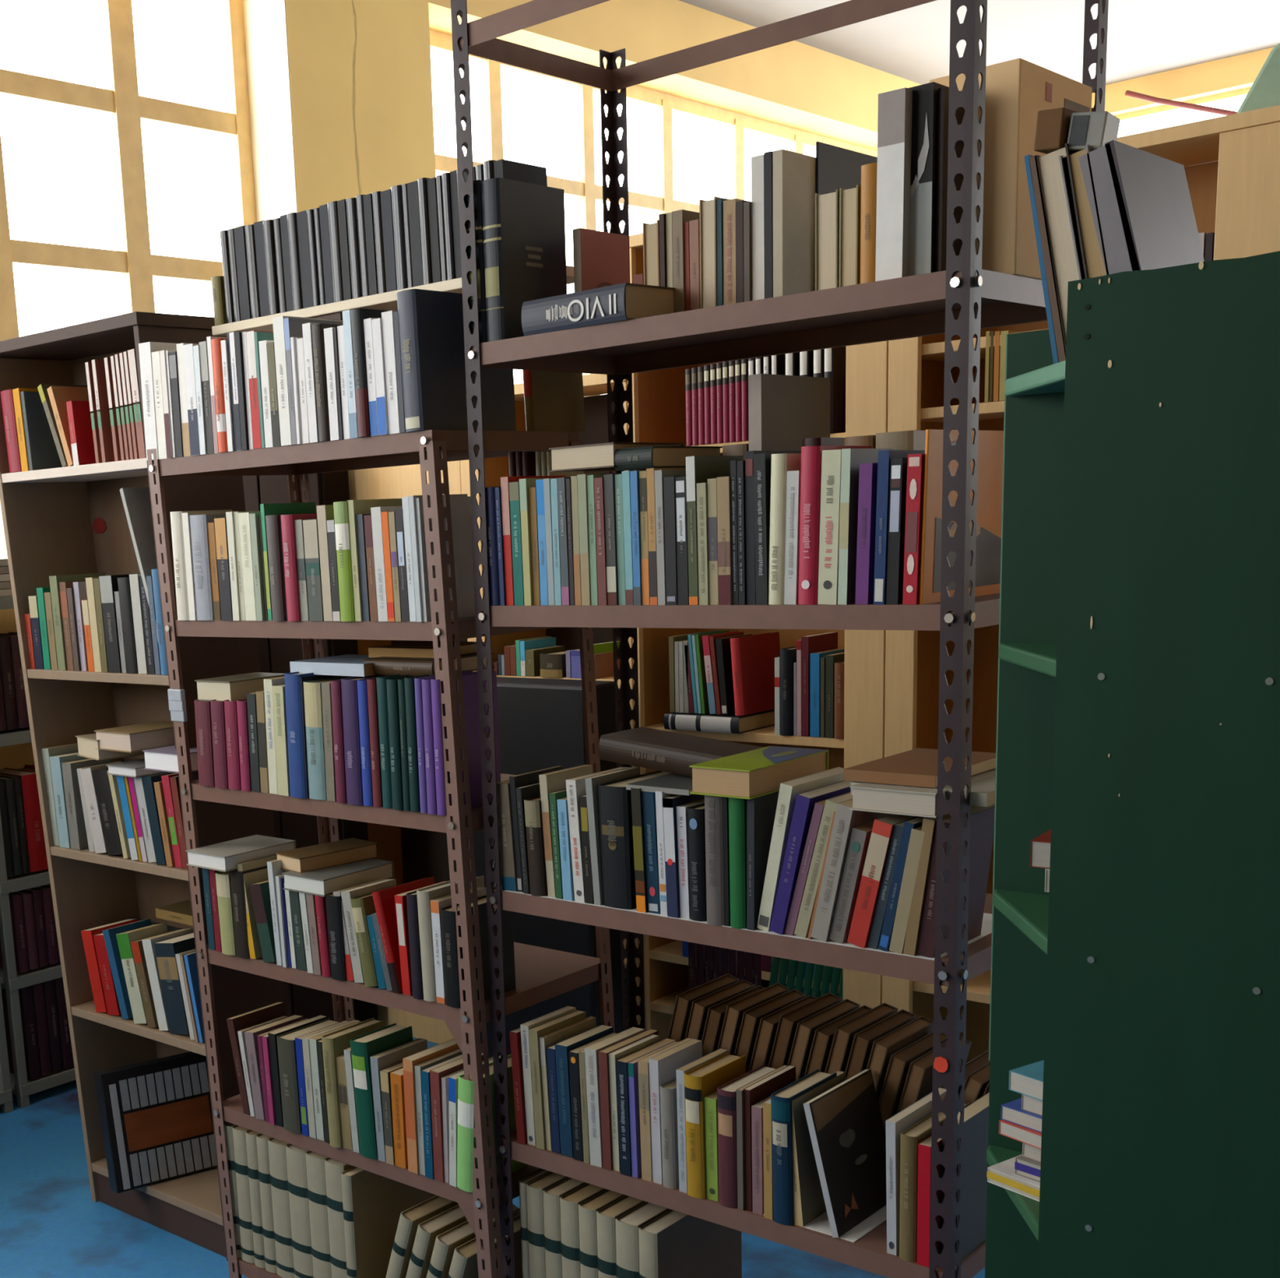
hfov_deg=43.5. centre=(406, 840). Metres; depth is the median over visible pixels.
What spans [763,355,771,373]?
volume
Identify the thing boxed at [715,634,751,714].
volume
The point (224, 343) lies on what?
book
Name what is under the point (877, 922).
volume
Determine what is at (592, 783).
book
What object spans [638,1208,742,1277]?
volume
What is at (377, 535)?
paperback
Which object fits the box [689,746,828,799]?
book
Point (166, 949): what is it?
volume
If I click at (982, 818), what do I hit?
volume
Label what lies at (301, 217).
ledger
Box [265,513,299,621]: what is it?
volume
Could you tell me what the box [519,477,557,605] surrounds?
book
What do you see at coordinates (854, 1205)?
picture
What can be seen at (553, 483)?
book
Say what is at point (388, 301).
plank
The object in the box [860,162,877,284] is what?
file
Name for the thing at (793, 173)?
book
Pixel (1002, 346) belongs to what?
volume
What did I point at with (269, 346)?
book
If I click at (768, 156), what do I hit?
book
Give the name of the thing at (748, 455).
book
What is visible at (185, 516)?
paperback
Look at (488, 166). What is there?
ledger
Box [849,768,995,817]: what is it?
book
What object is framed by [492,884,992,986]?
shelf
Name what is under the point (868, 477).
volume
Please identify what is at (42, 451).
volume
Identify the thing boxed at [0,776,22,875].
book
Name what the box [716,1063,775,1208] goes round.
volume
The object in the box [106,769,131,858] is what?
volume
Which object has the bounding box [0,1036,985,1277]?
floor
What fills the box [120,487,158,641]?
book
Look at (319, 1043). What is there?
volume
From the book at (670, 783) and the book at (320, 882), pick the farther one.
the book at (320, 882)
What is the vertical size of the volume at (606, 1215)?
0.345 m
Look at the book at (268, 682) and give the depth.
3.18 m
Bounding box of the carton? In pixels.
[1034,107,1079,154]
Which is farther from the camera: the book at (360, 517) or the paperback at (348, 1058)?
the paperback at (348, 1058)
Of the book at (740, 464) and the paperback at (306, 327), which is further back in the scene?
the paperback at (306, 327)
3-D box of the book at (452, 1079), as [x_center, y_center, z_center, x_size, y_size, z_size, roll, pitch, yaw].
[0.142,0.542,3.057,0.029,0.221,0.158,8,16,44]
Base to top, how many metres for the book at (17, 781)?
0.297 m
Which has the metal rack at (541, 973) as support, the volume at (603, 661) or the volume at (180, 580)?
the volume at (180, 580)
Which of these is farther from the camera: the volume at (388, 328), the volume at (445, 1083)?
the volume at (445, 1083)
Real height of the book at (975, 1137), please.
0.225 m
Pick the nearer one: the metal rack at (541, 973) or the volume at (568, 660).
the metal rack at (541, 973)
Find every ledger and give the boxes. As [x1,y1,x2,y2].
[219,230,234,323]
[226,228,240,321]
[233,225,251,320]
[244,224,261,318]
[253,220,270,316]
[262,219,279,315]
[272,217,286,312]
[280,213,293,311]
[286,212,302,310]
[296,209,313,308]
[306,208,319,306]
[313,207,325,305]
[319,204,333,303]
[327,200,343,302]
[337,199,352,300]
[346,197,362,298]
[355,194,369,297]
[363,193,377,295]
[372,191,386,293]
[380,189,397,292]
[391,185,407,289]
[401,183,413,288]
[407,180,423,286]
[417,177,432,284]
[426,177,441,283]
[435,174,447,281]
[441,172,455,279]
[449,169,462,278]
[456,170,460,235]
[463,166,475,182]
[475,164,484,180]
[483,160,494,180]
[493,159,546,186]
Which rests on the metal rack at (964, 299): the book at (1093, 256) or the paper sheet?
the paper sheet
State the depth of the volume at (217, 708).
3.29 m
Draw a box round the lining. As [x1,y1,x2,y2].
[504,889,991,959]
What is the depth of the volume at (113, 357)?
3.50 m
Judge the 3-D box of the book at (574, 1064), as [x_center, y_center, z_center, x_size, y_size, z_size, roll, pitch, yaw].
[0.351,0.468,2.889,0.021,0.205,0.133,6,14,44]
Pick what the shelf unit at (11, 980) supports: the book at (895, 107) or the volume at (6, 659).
the volume at (6, 659)
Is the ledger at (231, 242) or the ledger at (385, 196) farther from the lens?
the ledger at (231, 242)
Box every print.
[1045,81,1052,102]
[1064,98,1089,112]
[1068,115,1089,146]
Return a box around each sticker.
[92,517,106,533]
[933,1056,948,1071]
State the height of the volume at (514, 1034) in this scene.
0.217 m
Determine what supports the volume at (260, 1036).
on the metal rack at (541, 973)
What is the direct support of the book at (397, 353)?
on the metal rack at (541, 973)
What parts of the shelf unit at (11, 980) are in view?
shelf, post, shelf, shelf, shelf, shelf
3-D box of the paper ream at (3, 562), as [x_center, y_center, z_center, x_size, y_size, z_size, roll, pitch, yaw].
[-1.209,-0.839,4.747,0.190,0.020,0.220,8,16,44]
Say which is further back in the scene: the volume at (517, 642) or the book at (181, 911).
the volume at (517, 642)
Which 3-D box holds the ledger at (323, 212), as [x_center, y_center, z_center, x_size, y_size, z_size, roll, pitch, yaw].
[-0.117,-1.186,3.207,0.023,0.189,0.125,6,14,44]
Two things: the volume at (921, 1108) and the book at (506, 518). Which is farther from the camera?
the book at (506, 518)
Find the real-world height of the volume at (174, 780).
0.215 m
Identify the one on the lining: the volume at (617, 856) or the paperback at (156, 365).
the volume at (617, 856)
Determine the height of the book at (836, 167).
0.250 m
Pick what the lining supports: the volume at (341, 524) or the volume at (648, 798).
the volume at (648, 798)
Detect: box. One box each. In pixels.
[928,57,1092,279]
[1066,111,1119,151]
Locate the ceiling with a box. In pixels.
[678,0,1279,84]
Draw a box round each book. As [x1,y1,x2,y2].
[0,767,48,871]
[0,773,29,873]
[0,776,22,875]
[0,778,13,876]
[28,595,44,668]
[66,400,96,466]
[75,733,144,759]
[81,600,94,671]
[93,720,174,752]
[98,573,140,672]
[103,916,182,931]
[106,758,167,777]
[142,744,198,773]
[155,899,193,925]
[168,351,183,457]
[176,342,191,456]
[182,343,199,455]
[185,834,296,871]
[194,671,284,701]
[199,340,214,453]
[207,522,221,620]
[211,275,226,325]
[211,337,227,452]
[213,517,233,620]
[220,339,234,451]
[226,333,236,451]
[226,1001,286,1113]
[229,332,242,450]
[234,332,248,449]
[236,854,277,958]
[245,330,273,448]
[257,515,268,620]
[263,675,284,794]
[266,342,280,446]
[271,684,290,795]
[275,837,378,872]
[279,516,287,620]
[281,857,394,896]
[283,317,342,444]
[289,653,377,676]
[290,337,302,444]
[294,518,317,620]
[295,337,303,444]
[302,519,324,621]
[321,680,336,801]
[326,519,341,621]
[333,327,343,439]
[333,878,388,980]
[350,308,387,437]
[355,513,371,621]
[363,317,378,435]
[363,652,494,675]
[364,515,377,621]
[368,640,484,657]
[379,1061,403,1164]
[381,511,395,621]
[387,511,401,621]
[392,311,405,432]
[394,880,446,995]
[395,508,409,621]
[396,288,516,432]
[415,496,475,621]
[430,885,486,1003]
[448,1055,500,1186]
[464,179,487,342]
[480,177,567,342]
[496,779,517,890]
[500,475,565,605]
[508,451,515,476]
[508,481,524,605]
[515,451,522,475]
[515,782,540,893]
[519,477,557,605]
[520,1005,576,1145]
[521,282,675,336]
[521,451,536,475]
[528,486,540,604]
[535,451,542,475]
[536,479,548,604]
[538,764,592,897]
[538,1015,596,1150]
[541,451,546,475]
[543,478,555,604]
[546,451,583,477]
[548,442,684,471]
[549,788,567,898]
[550,478,561,604]
[556,477,570,604]
[565,478,574,605]
[565,766,630,902]
[568,1031,617,1160]
[570,475,582,604]
[572,227,630,292]
[577,473,610,604]
[579,794,594,903]
[584,1026,644,1167]
[585,766,639,905]
[586,474,603,604]
[594,477,607,604]
[598,726,763,776]
[603,473,621,604]
[613,445,722,470]
[614,473,626,604]
[616,1037,676,1176]
[622,470,635,604]
[626,773,694,795]
[627,1040,677,1177]
[630,470,645,604]
[631,787,648,912]
[632,273,644,284]
[639,470,649,604]
[642,220,660,286]
[646,467,685,604]
[648,1038,702,1184]
[654,469,685,604]
[655,791,673,915]
[658,213,666,286]
[662,793,704,917]
[663,475,685,604]
[663,708,774,733]
[666,212,673,287]
[667,973,739,1041]
[671,209,699,312]
[675,476,688,604]
[675,798,704,918]
[675,1048,728,1192]
[682,940,688,956]
[684,221,690,311]
[684,978,755,1039]
[685,455,742,604]
[688,219,700,310]
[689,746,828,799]
[696,482,709,604]
[699,196,729,308]
[701,985,764,1056]
[707,478,718,604]
[715,198,728,306]
[716,475,732,604]
[716,982,789,1054]
[722,443,748,460]
[723,198,749,305]
[729,460,738,604]
[729,631,780,715]
[733,988,806,1072]
[736,200,746,302]
[737,460,746,604]
[743,201,751,302]
[744,450,800,604]
[748,373,830,450]
[748,994,817,1071]
[751,154,764,300]
[753,453,782,604]
[756,766,844,931]
[762,954,771,971]
[764,151,773,298]
[768,991,842,1068]
[771,955,781,972]
[773,149,815,297]
[774,656,780,734]
[786,998,859,1079]
[796,639,801,736]
[803,437,844,446]
[803,1068,886,1237]
[804,1004,871,1075]
[814,189,839,290]
[815,141,877,194]
[824,1002,897,1073]
[839,184,861,287]
[843,747,995,787]
[844,435,875,448]
[844,1008,916,1079]
[847,813,916,947]
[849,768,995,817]
[850,773,995,806]
[866,1015,933,1100]
[873,449,924,604]
[875,87,912,281]
[875,430,925,449]
[878,1031,947,1134]
[885,457,907,604]
[896,1035,971,1113]
[902,453,924,604]
[908,81,959,275]
[919,429,1004,604]
[935,86,964,271]
[939,1049,990,1095]
[940,1091,989,1265]
[958,1061,990,1103]
[982,1082,989,1094]
[986,1154,1039,1200]
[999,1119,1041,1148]
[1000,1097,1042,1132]
[1008,1059,1044,1100]
[1024,154,1058,364]
[1029,155,1066,362]
[1034,142,1088,354]
[1058,144,1107,279]
[1078,142,1139,275]
[1104,139,1204,271]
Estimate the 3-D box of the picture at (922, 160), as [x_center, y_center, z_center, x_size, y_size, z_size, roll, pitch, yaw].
[0.700,-0.922,2.163,0.037,0.141,0.001,8,16,44]
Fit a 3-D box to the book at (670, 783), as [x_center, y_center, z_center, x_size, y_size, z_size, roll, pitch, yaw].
[0.483,-0.101,2.670,0.125,0.009,0.200,8,16,44]
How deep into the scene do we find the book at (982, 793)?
2.25 m
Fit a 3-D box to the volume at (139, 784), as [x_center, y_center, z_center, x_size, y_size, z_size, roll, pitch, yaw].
[-0.566,-0.062,3.758,0.063,0.206,0.143,8,16,44]
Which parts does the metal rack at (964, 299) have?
post, rail, rail, post, rail, post, post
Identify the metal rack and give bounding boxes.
[146,429,614,1277]
[450,0,1108,1277]
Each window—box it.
[0,0,257,558]
[429,29,877,396]
[1115,87,1250,122]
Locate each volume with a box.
[0,389,22,472]
[0,634,29,728]
[0,635,18,729]
[0,662,7,730]
[0,892,29,972]
[1,985,40,1079]
[12,387,38,471]
[13,890,39,969]
[20,391,62,471]
[20,887,48,967]
[23,613,35,668]
[32,982,52,1075]
[33,885,57,964]
[36,586,51,669]
[37,383,87,466]
[41,742,78,845]
[42,883,60,961]
[42,978,62,1072]
[44,591,57,669]
[48,572,106,670]
[49,751,88,848]
[54,976,73,1069]
[58,580,85,670]
[61,758,111,849]
[66,587,81,671]
[72,581,88,671]
[76,760,124,851]
[80,764,108,853]
[80,918,137,1012]
[84,361,102,462]
[85,577,102,671]
[91,359,115,462]
[92,768,122,855]
[93,577,108,671]
[93,932,120,1014]
[102,918,151,1018]
[103,356,121,461]
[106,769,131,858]
[110,355,125,460]
[114,353,130,459]
[114,591,126,672]
[115,922,168,1023]
[117,577,137,673]
[119,352,134,459]
[123,351,139,458]
[127,348,146,458]
[128,573,147,673]
[130,928,179,1027]
[133,771,168,862]
[138,575,155,673]
[142,772,176,864]
[142,927,193,1030]
[146,575,161,674]
[151,568,168,675]
[153,780,174,866]
[154,932,195,1034]
[160,773,182,866]
[169,509,231,620]
[169,775,187,869]
[189,513,226,620]
[194,699,214,786]
[208,868,222,951]
[210,699,228,788]
[215,871,235,955]
[219,1120,241,1257]
[223,699,241,789]
[230,865,267,958]
[231,1124,254,1262]
[236,698,251,791]
[238,511,260,620]
[244,1014,303,1119]
[245,1129,265,1267]
[256,1133,276,1272]
[257,1017,307,1121]
[262,1033,275,1124]
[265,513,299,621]
[267,1014,327,1126]
[267,1137,294,1277]
[272,315,342,445]
[276,1017,337,1133]
[280,513,317,621]
[280,877,292,967]
[284,671,318,798]
[285,1143,313,1277]
[288,889,306,970]
[294,1019,347,1136]
[302,675,359,799]
[305,1150,331,1277]
[311,323,342,441]
[314,894,331,976]
[316,1039,329,1142]
[321,1017,385,1147]
[324,892,346,980]
[324,1156,354,1277]
[330,679,346,803]
[333,501,355,621]
[337,324,350,439]
[341,674,387,804]
[341,1165,435,1277]
[342,309,358,438]
[346,497,402,621]
[350,892,377,986]
[350,1022,413,1158]
[356,675,388,805]
[366,677,382,806]
[371,317,389,435]
[372,875,435,992]
[376,674,408,808]
[381,310,400,434]
[385,1194,458,1277]
[386,675,413,809]
[390,1066,408,1168]
[397,678,410,810]
[402,1038,459,1173]
[404,670,465,812]
[405,1204,466,1277]
[406,890,423,999]
[414,670,473,813]
[414,1047,462,1174]
[416,875,484,1001]
[421,671,477,813]
[421,1053,462,1178]
[426,1203,519,1277]
[429,1052,483,1182]
[431,671,500,815]
[440,894,515,1008]
[441,1056,493,1182]
[447,1213,522,1277]
[457,1053,526,1191]
[485,486,501,605]
[493,661,498,675]
[494,487,506,605]
[497,653,504,675]
[501,654,505,675]
[504,644,515,675]
[509,644,516,675]
[509,1026,527,1143]
[515,635,551,675]
[519,1168,551,1277]
[520,636,555,675]
[522,369,585,431]
[524,645,564,676]
[524,795,547,896]
[526,1171,568,1277]
[528,1009,586,1149]
[539,648,572,677]
[542,1177,586,1277]
[546,1044,560,1153]
[555,1024,613,1157]
[560,1182,605,1277]
[565,648,576,677]
[570,648,581,678]
[578,1048,590,1163]
[578,1188,625,1277]
[587,640,619,669]
[594,651,620,678]
[596,1194,645,1277]
[598,769,671,909]
[598,1028,658,1169]
[608,1033,658,1171]
[615,1200,670,1277]
[637,1037,691,1181]
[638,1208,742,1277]
[641,791,660,913]
[659,1077,679,1188]
[668,631,704,711]
[674,639,688,712]
[678,640,688,712]
[683,640,688,712]
[684,368,693,445]
[684,644,694,712]
[684,1051,746,1198]
[687,630,721,713]
[687,803,706,920]
[688,941,696,989]
[691,367,698,444]
[691,635,702,713]
[695,630,728,713]
[696,942,704,986]
[697,366,705,444]
[702,631,738,713]
[703,364,713,444]
[703,944,712,982]
[704,795,724,925]
[709,631,743,714]
[710,363,717,443]
[711,945,719,979]
[715,362,723,443]
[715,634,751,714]
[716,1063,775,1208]
[720,946,728,976]
[722,360,730,442]
[722,796,730,925]
[728,360,735,442]
[728,796,746,928]
[728,948,736,977]
[734,359,742,441]
[736,950,745,980]
[736,1064,787,1210]
[741,357,753,440]
[743,1064,795,1211]
[744,951,753,983]
[746,786,779,929]
[748,357,755,374]
[751,1095,770,1214]
[753,952,769,987]
[755,356,763,373]
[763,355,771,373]
[763,1097,773,1219]
[768,453,800,604]
[768,955,780,986]
[769,780,851,934]
[770,1068,836,1225]
[771,353,785,374]
[777,957,789,986]
[779,645,796,735]
[784,791,849,935]
[785,351,799,376]
[786,959,797,990]
[791,1070,845,1226]
[793,662,796,735]
[794,791,853,937]
[794,960,806,991]
[798,445,871,604]
[799,350,813,377]
[801,631,837,736]
[802,962,814,996]
[809,648,844,737]
[810,798,890,942]
[810,963,823,997]
[813,348,824,377]
[817,448,841,604]
[819,964,832,996]
[820,656,825,737]
[823,346,845,433]
[825,651,844,737]
[828,820,874,943]
[829,966,841,995]
[834,660,844,738]
[837,448,896,604]
[838,968,843,1000]
[855,462,877,604]
[867,816,916,948]
[878,816,925,951]
[885,1087,946,1254]
[888,825,924,953]
[899,1102,970,1262]
[903,804,976,955]
[916,804,995,957]
[916,1135,942,1266]
[984,330,991,402]
[989,331,995,401]
[993,330,1001,401]
[999,330,1019,400]
[1198,232,1206,261]
[1204,232,1214,261]
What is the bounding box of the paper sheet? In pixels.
[762,1204,886,1241]
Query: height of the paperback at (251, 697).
0.202 m
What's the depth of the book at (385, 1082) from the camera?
3.13 m
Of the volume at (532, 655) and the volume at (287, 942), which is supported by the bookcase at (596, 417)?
the volume at (532, 655)
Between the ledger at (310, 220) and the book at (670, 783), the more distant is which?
the ledger at (310, 220)
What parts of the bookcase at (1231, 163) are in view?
panel, shelf, shelf, shelf, panel, panel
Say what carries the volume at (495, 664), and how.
on the bookcase at (596, 417)
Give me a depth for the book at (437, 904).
2.95 m
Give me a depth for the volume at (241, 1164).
3.52 m
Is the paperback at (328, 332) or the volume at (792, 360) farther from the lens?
the volume at (792, 360)
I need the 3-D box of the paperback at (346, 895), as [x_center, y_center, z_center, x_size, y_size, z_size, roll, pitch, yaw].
[-0.062,0.179,3.160,0.051,0.186,0.131,8,16,44]
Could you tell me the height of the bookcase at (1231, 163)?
2.420 m
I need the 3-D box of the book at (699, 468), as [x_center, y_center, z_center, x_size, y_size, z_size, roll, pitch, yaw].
[0.494,-0.495,2.511,0.016,0.228,0.138,7,15,44]
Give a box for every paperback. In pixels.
[138,342,176,460]
[151,351,167,458]
[159,350,173,457]
[182,511,235,620]
[192,345,206,454]
[202,867,215,950]
[206,336,226,453]
[226,510,260,620]
[233,511,260,620]
[241,331,253,449]
[246,692,261,791]
[248,513,265,620]
[248,880,276,962]
[255,690,269,792]
[258,340,274,447]
[284,882,297,968]
[297,337,310,443]
[298,892,314,973]
[302,322,319,442]
[302,1018,360,1137]
[306,893,322,974]
[308,1021,359,1140]
[324,327,340,440]
[335,1053,352,1150]
[340,878,396,982]
[343,1047,359,1152]
[369,1037,427,1161]
[370,506,402,621]
[509,765,563,892]
[556,796,574,900]
[704,1090,718,1200]
[783,470,800,604]
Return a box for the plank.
[212,265,573,336]
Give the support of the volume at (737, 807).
on the lining
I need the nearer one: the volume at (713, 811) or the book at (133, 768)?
the volume at (713, 811)
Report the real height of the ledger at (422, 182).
0.190 m
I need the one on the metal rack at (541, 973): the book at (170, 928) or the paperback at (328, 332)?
the paperback at (328, 332)
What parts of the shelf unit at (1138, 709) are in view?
shelf, shelf, panel, shelf, shelf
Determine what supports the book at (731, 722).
on the bookcase at (659, 396)
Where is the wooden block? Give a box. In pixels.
[311,311,342,321]
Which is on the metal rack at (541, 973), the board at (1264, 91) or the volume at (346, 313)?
the volume at (346, 313)
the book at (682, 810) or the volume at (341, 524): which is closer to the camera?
the book at (682, 810)
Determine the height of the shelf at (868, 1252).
0.036 m
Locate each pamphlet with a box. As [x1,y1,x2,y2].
[316,504,333,621]
[401,496,416,621]
[408,493,467,622]
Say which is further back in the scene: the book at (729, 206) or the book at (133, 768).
the book at (133, 768)
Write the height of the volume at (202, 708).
0.181 m
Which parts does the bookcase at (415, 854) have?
panel, panel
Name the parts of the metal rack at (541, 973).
post, post, gusset plate, post, gusset plate, post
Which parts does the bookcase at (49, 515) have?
shelf, panel, shelf, panel, shelf, panel, shelf, shelf, panel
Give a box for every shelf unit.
[0,595,75,1107]
[0,981,13,1112]
[984,250,1279,1277]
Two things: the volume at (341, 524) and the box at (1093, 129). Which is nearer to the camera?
the box at (1093, 129)
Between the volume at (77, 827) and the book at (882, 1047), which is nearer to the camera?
the book at (882, 1047)
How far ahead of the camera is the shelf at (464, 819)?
3.07 m
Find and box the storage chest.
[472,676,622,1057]
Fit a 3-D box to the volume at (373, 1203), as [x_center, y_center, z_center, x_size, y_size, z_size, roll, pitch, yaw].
[-0.032,0.816,3.367,0.030,0.305,0.256,8,16,44]
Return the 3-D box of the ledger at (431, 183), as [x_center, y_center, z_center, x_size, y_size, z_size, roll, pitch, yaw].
[0.095,-1.155,3.003,0.021,0.186,0.125,6,14,44]
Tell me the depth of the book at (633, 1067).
2.76 m
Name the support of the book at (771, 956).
on the bookcase at (659, 396)
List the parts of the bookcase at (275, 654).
door, door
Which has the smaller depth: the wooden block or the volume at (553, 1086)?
the volume at (553, 1086)
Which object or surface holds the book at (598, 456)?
on the book at (598, 482)
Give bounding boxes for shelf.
[152,429,579,476]
[168,616,555,640]
[185,773,514,832]
[201,941,606,1024]
[217,1093,542,1208]
[232,1257,282,1277]
[470,269,1047,374]
[481,592,999,630]
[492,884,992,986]
[501,1128,985,1277]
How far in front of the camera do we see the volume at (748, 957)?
4.34 m
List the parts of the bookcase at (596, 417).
panel, shelf, panel, panel, shelf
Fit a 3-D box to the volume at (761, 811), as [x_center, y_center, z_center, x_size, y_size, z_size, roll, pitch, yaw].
[0.593,0.022,2.541,0.013,0.222,0.141,9,16,43]
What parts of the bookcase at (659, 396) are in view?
panel, panel, shelf, shelf, shelf, shelf, panel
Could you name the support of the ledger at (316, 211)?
on the plank
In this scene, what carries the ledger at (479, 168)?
on the plank
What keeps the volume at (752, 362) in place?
on the bookcase at (659, 396)
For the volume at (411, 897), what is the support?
on the metal rack at (541, 973)
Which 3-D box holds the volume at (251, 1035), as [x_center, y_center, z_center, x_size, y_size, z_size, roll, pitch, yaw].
[-0.278,0.496,3.459,0.046,0.196,0.148,8,16,44]
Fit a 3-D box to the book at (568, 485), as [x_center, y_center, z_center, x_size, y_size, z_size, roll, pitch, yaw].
[0.322,-0.509,2.680,0.008,0.208,0.141,7,15,44]
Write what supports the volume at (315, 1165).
on the metal rack at (541, 973)
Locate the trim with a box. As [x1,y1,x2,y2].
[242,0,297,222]
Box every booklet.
[47,386,88,466]
[115,774,138,859]
[124,776,142,861]
[128,776,148,861]
[165,350,175,457]
[175,948,195,1039]
[179,950,199,1041]
[183,951,204,1042]
[237,1015,288,1115]
[253,331,274,448]
[260,502,315,620]
[266,858,288,964]
[275,874,288,967]
[300,674,341,798]
[366,914,386,988]
[371,912,392,990]
[807,811,835,938]
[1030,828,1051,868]
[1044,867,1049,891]
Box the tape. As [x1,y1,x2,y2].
[167,688,187,721]
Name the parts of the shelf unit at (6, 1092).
shelf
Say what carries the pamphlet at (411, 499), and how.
on the metal rack at (541, 973)
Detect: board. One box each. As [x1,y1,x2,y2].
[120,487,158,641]
[1236,43,1279,113]
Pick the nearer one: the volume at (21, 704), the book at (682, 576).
the book at (682, 576)
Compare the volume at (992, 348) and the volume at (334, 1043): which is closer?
the volume at (334, 1043)
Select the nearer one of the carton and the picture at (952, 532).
the carton
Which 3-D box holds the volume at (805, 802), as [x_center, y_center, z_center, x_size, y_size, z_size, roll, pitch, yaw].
[0.648,0.025,2.499,0.071,0.227,0.156,8,16,44]
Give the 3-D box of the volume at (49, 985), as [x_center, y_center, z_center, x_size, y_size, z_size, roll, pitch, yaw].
[-1.169,0.568,4.982,0.207,0.296,0.038,8,16,44]
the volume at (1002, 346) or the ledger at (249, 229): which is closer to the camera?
the ledger at (249, 229)
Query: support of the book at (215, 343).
on the metal rack at (541, 973)
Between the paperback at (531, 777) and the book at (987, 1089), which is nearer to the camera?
the book at (987, 1089)
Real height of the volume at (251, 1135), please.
0.315 m
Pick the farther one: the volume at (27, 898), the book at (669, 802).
the volume at (27, 898)
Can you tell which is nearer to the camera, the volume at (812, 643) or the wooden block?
the wooden block
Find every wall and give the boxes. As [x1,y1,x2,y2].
[0,0,921,768]
[1091,47,1273,115]
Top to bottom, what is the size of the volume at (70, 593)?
0.197 m
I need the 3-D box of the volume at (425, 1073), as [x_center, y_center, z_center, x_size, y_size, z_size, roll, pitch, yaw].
[0.090,0.537,3.097,0.020,0.219,0.144,8,16,44]
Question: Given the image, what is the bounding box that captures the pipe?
[1124,89,1236,115]
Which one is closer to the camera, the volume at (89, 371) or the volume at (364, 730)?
the volume at (364, 730)
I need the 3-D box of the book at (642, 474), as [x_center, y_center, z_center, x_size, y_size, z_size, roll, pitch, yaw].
[0.435,-0.498,2.583,0.014,0.212,0.153,7,15,44]
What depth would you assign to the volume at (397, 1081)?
3.11 m
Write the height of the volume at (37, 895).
0.239 m
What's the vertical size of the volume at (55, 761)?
0.231 m
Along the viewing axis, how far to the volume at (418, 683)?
2.88 m
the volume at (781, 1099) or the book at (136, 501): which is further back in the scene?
the book at (136, 501)
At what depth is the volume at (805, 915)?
2.42 m
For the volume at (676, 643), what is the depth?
4.34 m
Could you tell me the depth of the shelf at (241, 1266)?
3.55 m
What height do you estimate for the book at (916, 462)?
0.207 m
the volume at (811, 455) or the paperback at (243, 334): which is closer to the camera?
the volume at (811, 455)
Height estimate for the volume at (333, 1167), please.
0.315 m
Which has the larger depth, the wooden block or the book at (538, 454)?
the wooden block
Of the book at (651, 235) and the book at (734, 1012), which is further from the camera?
the book at (734, 1012)
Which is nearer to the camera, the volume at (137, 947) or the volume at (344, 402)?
the volume at (344, 402)
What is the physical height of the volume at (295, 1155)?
0.315 m
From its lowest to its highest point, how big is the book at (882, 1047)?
0.257 m
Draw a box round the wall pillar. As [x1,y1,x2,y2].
[285,0,435,212]
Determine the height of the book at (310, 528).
0.191 m
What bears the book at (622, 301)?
on the metal rack at (964, 299)
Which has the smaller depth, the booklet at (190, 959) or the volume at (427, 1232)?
the volume at (427, 1232)
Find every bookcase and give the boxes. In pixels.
[0,311,291,1260]
[242,470,377,1021]
[347,459,477,1043]
[475,373,640,1024]
[627,233,888,1040]
[881,105,1279,1062]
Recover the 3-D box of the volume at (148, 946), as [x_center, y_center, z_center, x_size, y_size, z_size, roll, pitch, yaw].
[-0.560,0.337,3.840,0.076,0.227,0.128,8,16,44]
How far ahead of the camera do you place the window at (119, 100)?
5.43 m
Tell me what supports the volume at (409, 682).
on the metal rack at (541, 973)
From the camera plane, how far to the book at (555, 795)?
2.77 m
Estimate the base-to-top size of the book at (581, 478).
0.214 m
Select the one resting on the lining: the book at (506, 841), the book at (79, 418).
the book at (506, 841)
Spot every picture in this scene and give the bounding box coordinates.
[762,746,826,763]
[770,750,796,756]
[811,1071,872,1131]
[839,1128,855,1146]
[844,1192,858,1217]
[855,1154,867,1164]
[910,115,928,199]
[933,517,1000,592]
[949,528,955,537]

